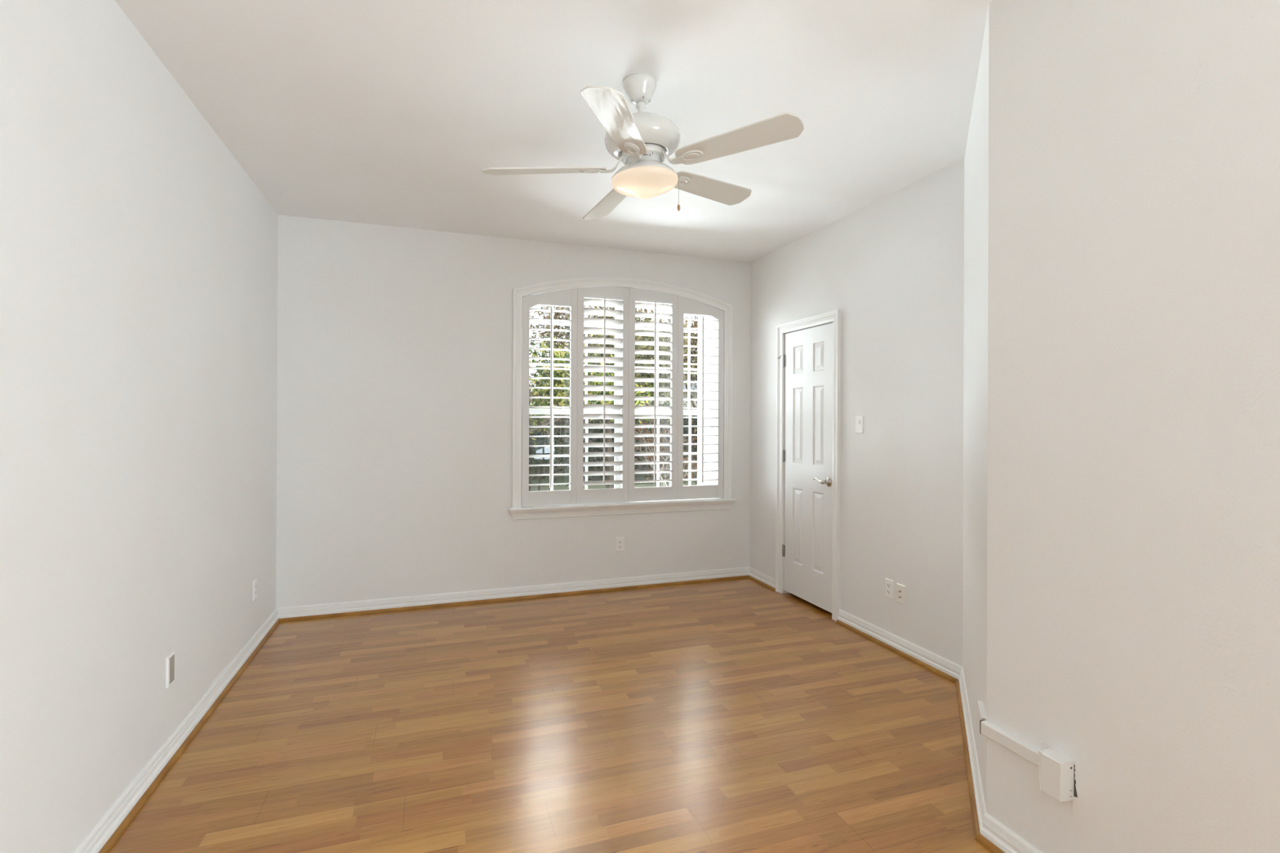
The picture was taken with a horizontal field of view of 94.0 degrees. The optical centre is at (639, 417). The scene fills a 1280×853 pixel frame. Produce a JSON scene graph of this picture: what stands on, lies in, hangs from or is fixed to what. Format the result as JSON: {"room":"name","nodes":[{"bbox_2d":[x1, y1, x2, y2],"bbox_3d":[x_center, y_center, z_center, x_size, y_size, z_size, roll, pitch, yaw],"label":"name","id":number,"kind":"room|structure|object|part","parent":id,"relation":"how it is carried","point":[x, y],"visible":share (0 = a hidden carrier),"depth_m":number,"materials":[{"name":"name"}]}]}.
{"room":"empty bedroom","nodes":[
{"label":"empty bedroom","id":0,"kind":"room"},
{"bbox_2d":[0,0,278,852],"bbox_3d":[-1.270,-0.002,0.410,0.150,2.735,7.907,0,0,-19],"label":"wall","id":1,"kind":"structure","parent":0,"point":[139,255],"depth_m":1.95,"materials":[{"name":"paint"}]},
{"bbox_2d":[165,651,174,688],"bbox_3d":[-1.878,1.008,2.391,0.007,0.122,0.068,0,0,-19],"label":"blank wall plate","id":2,"kind":"object","parent":1,"relation":"attached to","point":[170,660],"visible":1,"depth_m":2.38,"materials":[{"name":"white plastic"}]},
{"bbox_2d":[74,608,278,852],"bbox_3d":[-1.194,1.322,0.431,0.019,0.088,7.597,0,0,-19],"label":"baseboard","id":3,"kind":"structure","parent":1,"relation":"attached to","point":[95,842],"depth_m":2.32,"materials":[{"name":"white paint"}]},
{"bbox_2d":[98,618,280,852],"bbox_3d":[-1.176,1.356,0.427,0.014,0.020,7.578,0,0,-19],"label":"trim","id":4,"kind":"structure","parent":1,"relation":"attached to","point":[119,831],"depth_m":2.38,"materials":[{"name":"brown wood"}]},
{"bbox_2d":[253,578,257,600],"bbox_3d":[-2.272,1.014,3.528,0.008,0.115,0.070,0,0,-19],"label":"wall outlet","id":5,"kind":"object","parent":1,"relation":"attached to","point":[255,582],"visible":1,"depth_m":3.52,"materials":[{"name":"white plastic"}]},
{"bbox_2d":[275,214,751,608],"bbox_3d":[-0.692,0.007,4.710,3.760,2.735,0.160,0,0,-19],"label":"wall","id":6,"kind":"structure","parent":0,"point":[394,400],"depth_m":4.34,"materials":[{"name":"paint"}]},
{"bbox_2d":[276,566,749,618],"bbox_3d":[-0.743,1.330,4.598,3.600,0.088,0.019,0,0,-19],"label":"baseboard","id":7,"kind":"structure","parent":6,"relation":"attached to","point":[439,598],"depth_m":4.48,"materials":[{"name":"white paint"}]},
{"bbox_2d":[279,575,748,622],"bbox_3d":[-0.738,1.365,4.582,3.562,0.020,0.014,0,0,-19],"label":"trim","id":8,"kind":"structure","parent":6,"relation":"attached to","point":[353,613],"depth_m":4.47,"materials":[{"name":"brown wood"}]},
{"bbox_2d":[615,537,623,551],"bbox_3d":[-0.160,1.020,4.806,0.070,0.115,0.008,0,0,-19],"label":"wall outlet","id":9,"kind":"object","parent":6,"relation":"attached to","point":[619,540],"visible":1,"depth_m":4.80,"materials":[{"name":"white plastic"}]},
{"bbox_2d":[509,276,736,519],"bbox_3d":[-0.105,-0.176,4.888,1.903,1.904,0.208,0,0,-19],"label":"window","id":10,"kind":"structure","parent":6,"relation":"in","point":[517,512],"depth_m":4.89,"materials":[{"name":"white paint"}]},
{"bbox_2d":[521,288,577,506],"bbox_3d":[-0.701,-0.173,4.627,0.433,1.698,0.100,0,0,-19],"label":"shutter panel","id":11,"kind":"object","parent":10,"relation":"attached to","point":[566,297],"visible":1,"depth_m":4.61,"materials":[{"name":"white paint"}]},
{"bbox_3d":[-0.702,0.621,4.633,0.322,0.111,0.028,0,0,-19],"label":"rail","id":12,"kind":"part","parent":11,"relation":"part of","materials":[{"name":"white paint"}]},
{"bbox_3d":[-0.696,-0.929,4.635,0.322,0.168,0.028,0,0,-19],"label":"rail","id":13,"kind":"part","parent":11,"relation":"part of","materials":[{"name":"white paint"}]},
{"bbox_3d":[-0.682,-0.160,4.585,0.012,1.392,0.010,0,0,-19],"label":"tilt rod","id":14,"kind":"part","parent":11,"relation":"part of","materials":[{"name":"white paint"}]},
{"bbox_3d":[-0.544,0.290,4.804,0.784,0.730,0.026,0,0,-19],"label":"sash","id":15,"kind":"part","parent":10,"relation":"part of","materials":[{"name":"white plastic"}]},
{"bbox_2d":[576,286,629,504],"bbox_3d":[-0.294,-0.188,4.768,0.424,1.732,0.091,0,0,-19],"label":"shutter panel","id":16,"kind":"object","parent":10,"relation":"attached to","point":[606,296],"visible":1,"depth_m":4.76,"materials":[{"name":"white paint"}]},
{"bbox_3d":[-0.299,0.623,4.772,0.321,0.111,0.028,0,0,-19],"label":"rail","id":17,"kind":"part","parent":16,"relation":"part of","materials":[{"name":"white paint"}]},
{"bbox_3d":[-0.292,-1.001,4.775,0.321,0.104,0.028,0,0,-19],"label":"rail","id":18,"kind":"part","parent":16,"relation":"part of","materials":[{"name":"white paint"}]},
{"bbox_3d":[-0.280,-0.208,4.730,0.012,1.468,0.010,0,0,-19],"label":"tilt rod","id":19,"kind":"part","parent":16,"relation":"part of","materials":[{"name":"white paint"}]},
{"bbox_3d":[-0.549,-0.533,4.828,0.784,1.010,0.018,0,0,-19],"label":"sash","id":20,"kind":"part","parent":10,"relation":"part of","materials":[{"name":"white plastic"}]},
{"bbox_3d":[-0.109,0.696,4.887,1.903,0.021,0.208,0,0,-19],"label":"sill","id":21,"kind":"part","parent":10,"relation":"part of","materials":[{"name":"white paint"}]},
{"bbox_2d":[628,288,677,502],"bbox_3d":[0.110,-0.186,4.908,0.426,1.732,0.097,0,0,-19],"label":"shutter panel","id":22,"kind":"object","parent":10,"relation":"attached to","point":[654,493],"visible":1,"depth_m":4.89,"materials":[{"name":"white paint"}]},
{"bbox_3d":[0.104,0.625,4.912,0.323,0.111,0.028,0,0,-19],"label":"rail","id":23,"kind":"part","parent":22,"relation":"part of","materials":[{"name":"white paint"}]},
{"bbox_3d":[0.111,-0.999,4.915,0.323,0.104,0.028,0,0,-19],"label":"rail","id":24,"kind":"part","parent":22,"relation":"part of","materials":[{"name":"white paint"}]},
{"bbox_3d":[0.124,-0.204,4.867,0.012,1.472,0.010,0,0,-19],"label":"tilt rod","id":25,"kind":"part","parent":22,"relation":"part of","materials":[{"name":"white paint"}]},
{"bbox_3d":[0.271,0.294,5.086,0.805,0.730,0.026,0,0,-19],"label":"sash","id":26,"kind":"part","parent":10,"relation":"part of","materials":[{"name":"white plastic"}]},
{"bbox_2d":[676,295,724,499],"bbox_3d":[0.517,-0.167,5.049,0.433,1.698,0.100,0,0,-19],"label":"shutter panel","id":27,"kind":"object","parent":10,"relation":"attached to","point":[685,305],"visible":1,"depth_m":5.03,"materials":[{"name":"white paint"}]},
{"bbox_3d":[0.508,0.627,5.052,0.322,0.111,0.028,0,0,-19],"label":"rail","id":28,"kind":"part","parent":27,"relation":"part of","materials":[{"name":"white paint"}]},
{"bbox_3d":[0.514,-0.924,5.054,0.322,0.167,0.028,0,0,-19],"label":"rail","id":29,"kind":"part","parent":27,"relation":"part of","materials":[{"name":"white paint"}]},
{"bbox_3d":[0.528,-0.153,5.005,0.012,1.394,0.010,0,0,-19],"label":"tilt rod","id":30,"kind":"part","parent":27,"relation":"part of","materials":[{"name":"white paint"}]},
{"bbox_3d":[0.266,-0.530,5.110,0.805,1.010,0.018,0,0,-19],"label":"sash","id":31,"kind":"part","parent":10,"relation":"part of","materials":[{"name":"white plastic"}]},
{"bbox_3d":[-0.133,-0.186,4.957,1.711,1.741,0.050,0,0,-19],"label":"frame","id":32,"kind":"part","parent":10,"relation":"part of","materials":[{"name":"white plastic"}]},
{"bbox_2d":[108,577,991,852],"bbox_3d":[1.436,1.428,1.194,6.091,0.100,7.917,0,0,-19],"label":"floor","id":33,"kind":"structure","parent":0,"point":[729,716],"depth_m":2.55,"materials":[{"name":"laminate"}]},
{"bbox_2d":[115,0,992,262],"bbox_3d":[1.402,-1.417,1.331,6.091,0.120,8.197,0,0,-19],"label":"ceiling","id":34,"kind":"structure","parent":0,"point":[388,113],"depth_m":2.55,"materials":[{"name":"paint"}]},
{"bbox_2d":[481,72,804,220],"bbox_3d":[-0.003,-1.105,2.478,1.238,0.526,1.185,0,0,-23],"label":"ceiling fan","id":35,"kind":"object","parent":34,"relation":"hanging from","point":[642,140],"visible":1,"depth_m":2.32,"materials":[{"name":"white metal"}]},
{"bbox_3d":[-0.380,-0.992,2.393,0.490,0.006,0.139,-3,14,-5],"label":"blade","id":36,"kind":"part","parent":35,"relation":"part of","materials":[{"name":"white wood"}]},
{"bbox_3d":[-0.140,-1.011,2.797,0.139,0.006,0.490,-17,6,-22],"label":"blade","id":37,"kind":"part","parent":35,"relation":"part of","materials":[{"name":"white wood"}]},
{"bbox_3d":[-0.071,-1.004,2.039,0.139,0.006,0.490,10,4,12],"label":"blade","id":38,"kind":"part","parent":35,"relation":"part of","materials":[{"name":"white wood"}]},
{"bbox_3d":[0.022,-0.934,2.430,0.272,0.080,0.272,-3,1,-19],"label":"lamp shade","id":39,"kind":"part","parent":35,"relation":"part of","materials":[{"name":"white glass"}]},
{"bbox_3d":[0.159,-0.924,2.429,0.003,0.112,0.002,0,0,41],"label":"pull chain","id":40,"kind":"part","parent":35,"relation":"part of","materials":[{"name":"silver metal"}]},
{"bbox_3d":[0.318,-1.034,2.692,0.490,0.006,0.139,-4,-12,-41],"label":"blade","id":41,"kind":"part","parent":35,"relation":"part of","materials":[{"name":"white wood"}]},
{"bbox_3d":[0.360,-1.030,2.224,0.490,0.006,0.139,-3,-12,31],"label":"blade","id":42,"kind":"part","parent":35,"relation":"part of","materials":[{"name":"white wood"}]},
{"bbox_2d":[749,158,964,666],"bbox_3d":[1.377,0.015,4.177,0.120,2.735,2.223,0,0,-19],"label":"wall","id":43,"kind":"structure","parent":0,"point":[893,266],"depth_m":3.60,"materials":[{"name":"paint"}]},
{"bbox_2d":[747,575,775,591],"bbox_3d":[1.005,1.372,4.969,0.014,0.020,0.424,0,0,-19],"label":"trim","id":44,"kind":"structure","parent":43,"relation":"attached to","point":[748,576],"depth_m":4.95,"materials":[{"name":"brown wood"}]},
{"bbox_2d":[748,566,775,588],"bbox_3d":[1.020,1.338,4.978,0.019,0.088,0.455,0,0,-19],"label":"baseboard","id":45,"kind":"structure","parent":43,"relation":"attached to","point":[757,575],"depth_m":4.97,"materials":[{"name":"white paint"}]},
{"bbox_2d":[775,309,840,622],"bbox_3d":[1.265,0.323,4.417,0.172,2.119,0.766,0,0,-19],"label":"door","id":46,"kind":"structure","parent":43,"relation":"in","point":[808,349],"depth_m":4.38,"materials":[{"name":"white paint"}]},
{"bbox_3d":[1.257,0.442,4.208,0.022,0.040,0.118,0,0,-19],"label":"lever","id":47,"kind":"part","parent":46,"relation":"part of","materials":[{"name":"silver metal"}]},
{"bbox_3d":[1.295,0.447,4.161,0.054,0.068,0.068,0,0,-19],"label":"handle","id":48,"kind":"part","parent":46,"relation":"part of","materials":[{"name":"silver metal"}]},
{"bbox_2d":[855,415,863,433],"bbox_3d":[1.417,0.043,3.861,0.012,0.114,0.072,0,0,-19],"label":"light switch","id":49,"kind":"object","parent":43,"relation":"attached to","point":[859,419],"visible":1,"depth_m":3.85,"materials":[{"name":"white plastic"}]},
{"bbox_2d":[884,577,893,599],"bbox_3d":[1.504,1.032,3.602,0.008,0.115,0.070,0,0,-19],"label":"wall outlet","id":50,"kind":"object","parent":43,"relation":"attached to","point":[889,584],"visible":1,"depth_m":3.60,"materials":[{"name":"white plastic"}]},
{"bbox_2d":[835,619,958,683],"bbox_3d":[1.491,1.372,3.567,0.014,0.020,0.980,0,0,-19],"label":"trim","id":51,"kind":"structure","parent":43,"relation":"attached to","point":[931,668],"depth_m":3.47,"materials":[{"name":"brown wood"}]},
{"bbox_2d":[837,608,962,679],"bbox_3d":[1.508,1.338,3.570,0.019,0.088,0.992,0,0,-19],"label":"baseboard","id":52,"kind":"structure","parent":43,"relation":"attached to","point":[931,659],"depth_m":3.49,"materials":[{"name":"white paint"}]},
{"bbox_2d":[897,583,906,605],"bbox_3d":[1.531,1.037,3.510,0.018,0.112,0.070,0,0,-19],"label":"plate","id":53,"kind":"object","parent":43,"relation":"attached to","point":[901,589],"visible":1,"depth_m":3.50,"materials":[{"name":"white plastic"}]},
{"bbox_2d":[962,3,989,813],"bbox_3d":[1.507,0.013,2.525,0.177,2.735,1.372,0,0,25],"label":"wall","id":54,"kind":"structure","parent":0,"point":[976,153],"depth_m":2.33,"materials":[{"name":"paint"}]},
{"bbox_2d":[955,680,979,839],"bbox_3d":[1.377,1.370,2.528,0.014,0.020,1.285,0,0,25],"label":"trim","id":55,"kind":"structure","parent":54,"relation":"attached to","point":[975,818],"depth_m":2.33,"materials":[{"name":"brown wood"}]},
{"bbox_2d":[958,666,986,833],"bbox_3d":[1.395,1.336,2.527,0.019,0.088,1.287,0,0,25],"label":"baseboard","id":56,"kind":"structure","parent":54,"relation":"attached to","point":[977,784],"depth_m":2.33,"materials":[{"name":"white paint"}]},
{"bbox_2d":[974,833,1004,852],"bbox_3d":[1.244,1.368,1.544,0.014,0.020,0.865,0,0,-19],"label":"trim","id":57,"kind":"structure","parent":54,"relation":"attached to","point":[980,838],"depth_m":1.91,"materials":[{"name":"brown wood"}]},
{"bbox_2d":[986,0,1279,852],"bbox_3d":[1.333,0.011,1.568,0.120,2.735,0.850,0,0,-19],"label":"wall","id":58,"kind":"structure","parent":0,"point":[1133,588],"depth_m":1.54,"materials":[{"name":"paint"}]},
{"bbox_2d":[977,700,1039,766],"bbox_3d":[1.158,1.010,1.905,0.091,0.043,0.371,0,0,-2],"label":"cover","id":59,"kind":"object","parent":58,"relation":"attached to","point":[1022,748],"visible":0.86,"depth_m":1.86,"materials":[{"name":"white metal"}]},
{"bbox_2d":[980,813,1041,852],"bbox_3d":[1.261,1.334,1.547,0.019,0.088,0.859,0,0,-19],"label":"baseboard","id":60,"kind":"structure","parent":58,"relation":"attached to","point":[993,830],"depth_m":1.88,"materials":[{"name":"white paint"}]},
{"bbox_2d":[1038,747,1077,802],"bbox_3d":[1.191,1.020,1.700,0.054,0.114,0.074,0,0,-19],"label":"junction box","id":61,"kind":"object","parent":58,"relation":"attached to","point":[1056,775],"visible":1,"depth_m":1.68,"materials":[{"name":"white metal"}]},
{"label":"outside","id":62,"kind":"structure","parent":0,"visible":0},
{"bbox_2d":[530,464,697,491],"bbox_3d":[-3.523,1.708,33.047,75.000,0.100,55.242,0,0,-19],"label":"ground","id":63,"kind":"structure","parent":62,"point":[558,480],"depth_m":15.14,"materials":[{"name":"green plant"}]},
{"bbox_2d":[528,395,597,491],"bbox_3d":[-2.519,0.550,13.112,3.168,2.582,3.380,0,0,2],"label":"bush","id":64,"kind":"object","parent":63,"relation":"on","point":[541,440],"visible":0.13,"depth_m":13.20,"materials":[{"name":"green plant"}]},
{"bbox_2d":[528,414,697,477],"bbox_3d":[0.794,0.767,17.748,19.130,1.770,0.020,0,0,-19],"label":"fence","id":65,"kind":"object","parent":63,"relation":"on","point":[565,439],"visible":0.02,"depth_m":16.78,"materials":[{"name":"brown wood"}]},
{"bbox_2d":[529,302,697,479],"bbox_3d":[-0.998,-1.692,16.287,5.134,6.686,5.255,0,0,-19],"label":"bare tree","id":66,"kind":"object","parent":63,"relation":"on","point":[538,472],"visible":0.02,"depth_m":15.97,"materials":[{"name":"brown plant"}]},
{"bbox_2d":[531,343,697,463],"bbox_3d":[-0.560,-0.769,24.148,6.950,4.850,6.700,0,0,-19],"label":"house","id":67,"kind":"structure","parent":63,"relation":"on","point":[696,384],"depth_m":21.72,"materials":[{"name":"beige"}]},
{"bbox_2d":[558,401,685,480],"bbox_3d":[-0.586,0.663,15.705,3.538,2.837,3.372,0,0,-19],"label":"bush","id":68,"kind":"object","parent":63,"relation":"on","point":[592,468],"visible":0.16,"depth_m":15.65,"materials":[{"name":"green plant"}]},
{"bbox_2d":[548,302,697,456],"bbox_3d":[-0.254,-0.587,12.116,2.819,4.504,3.611,0,0,-30],"label":"tree","id":69,"kind":"object","parent":63,"relation":"on","point":[640,375],"visible":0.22,"depth_m":11.54,"materials":[{"name":"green plant"}]},
{"bbox_2d":[659,395,697,474],"bbox_3d":[1.923,0.562,16.750,3.062,2.389,3.253,0,0,-19],"label":"bush","id":70,"kind":"object","parent":63,"relation":"on","point":[685,432],"visible":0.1,"depth_m":16.25,"materials":[{"name":"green plant"}]},
{"bbox_2d":[663,311,697,482],"bbox_3d":[1.825,-0.800,16.068,3.338,4.929,3.161,0,0,-19],"label":"tree","id":71,"kind":"object","parent":63,"relation":"on","point":[695,323],"visible":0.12,"depth_m":15.69,"materials":[{"name":"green plant"}]},
{"bbox_3d":[-0.451,1.615,7.388,16.000,0.030,4.742,0,0,-19],"label":"patio","id":72,"kind":"object","parent":63,"relation":"on","visible":0},
{"bbox_2d":[528,297,697,488],"bbox_3d":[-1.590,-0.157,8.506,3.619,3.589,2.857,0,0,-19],"label":"leafy tree","id":73,"kind":"object","parent":72,"relation":"on","point":[560,374],"visible":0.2,"depth_m":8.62,"materials":[{"name":"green plant"}]},
{"bbox_2d":[613,404,697,486],"bbox_3d":[0.448,0.718,10.094,1.555,1.847,1.953,0,0,10],"label":"shrub","id":74,"kind":"object","parent":72,"relation":"on","point":[651,439],"visible":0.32,"depth_m":10.07,"materials":[{"name":"beige plant"}]},
{"bbox_2d":[697,315,710,485],"bbox_3d":[1.186,-0.166,5.925,1.850,3.600,0.901,0,0,-19],"label":"house wing","id":75,"kind":"object","parent":72,"relation":"on","point":[706,324],"visible":0.13,"depth_m":5.77,"materials":[{"name":"grey"}]}
]}

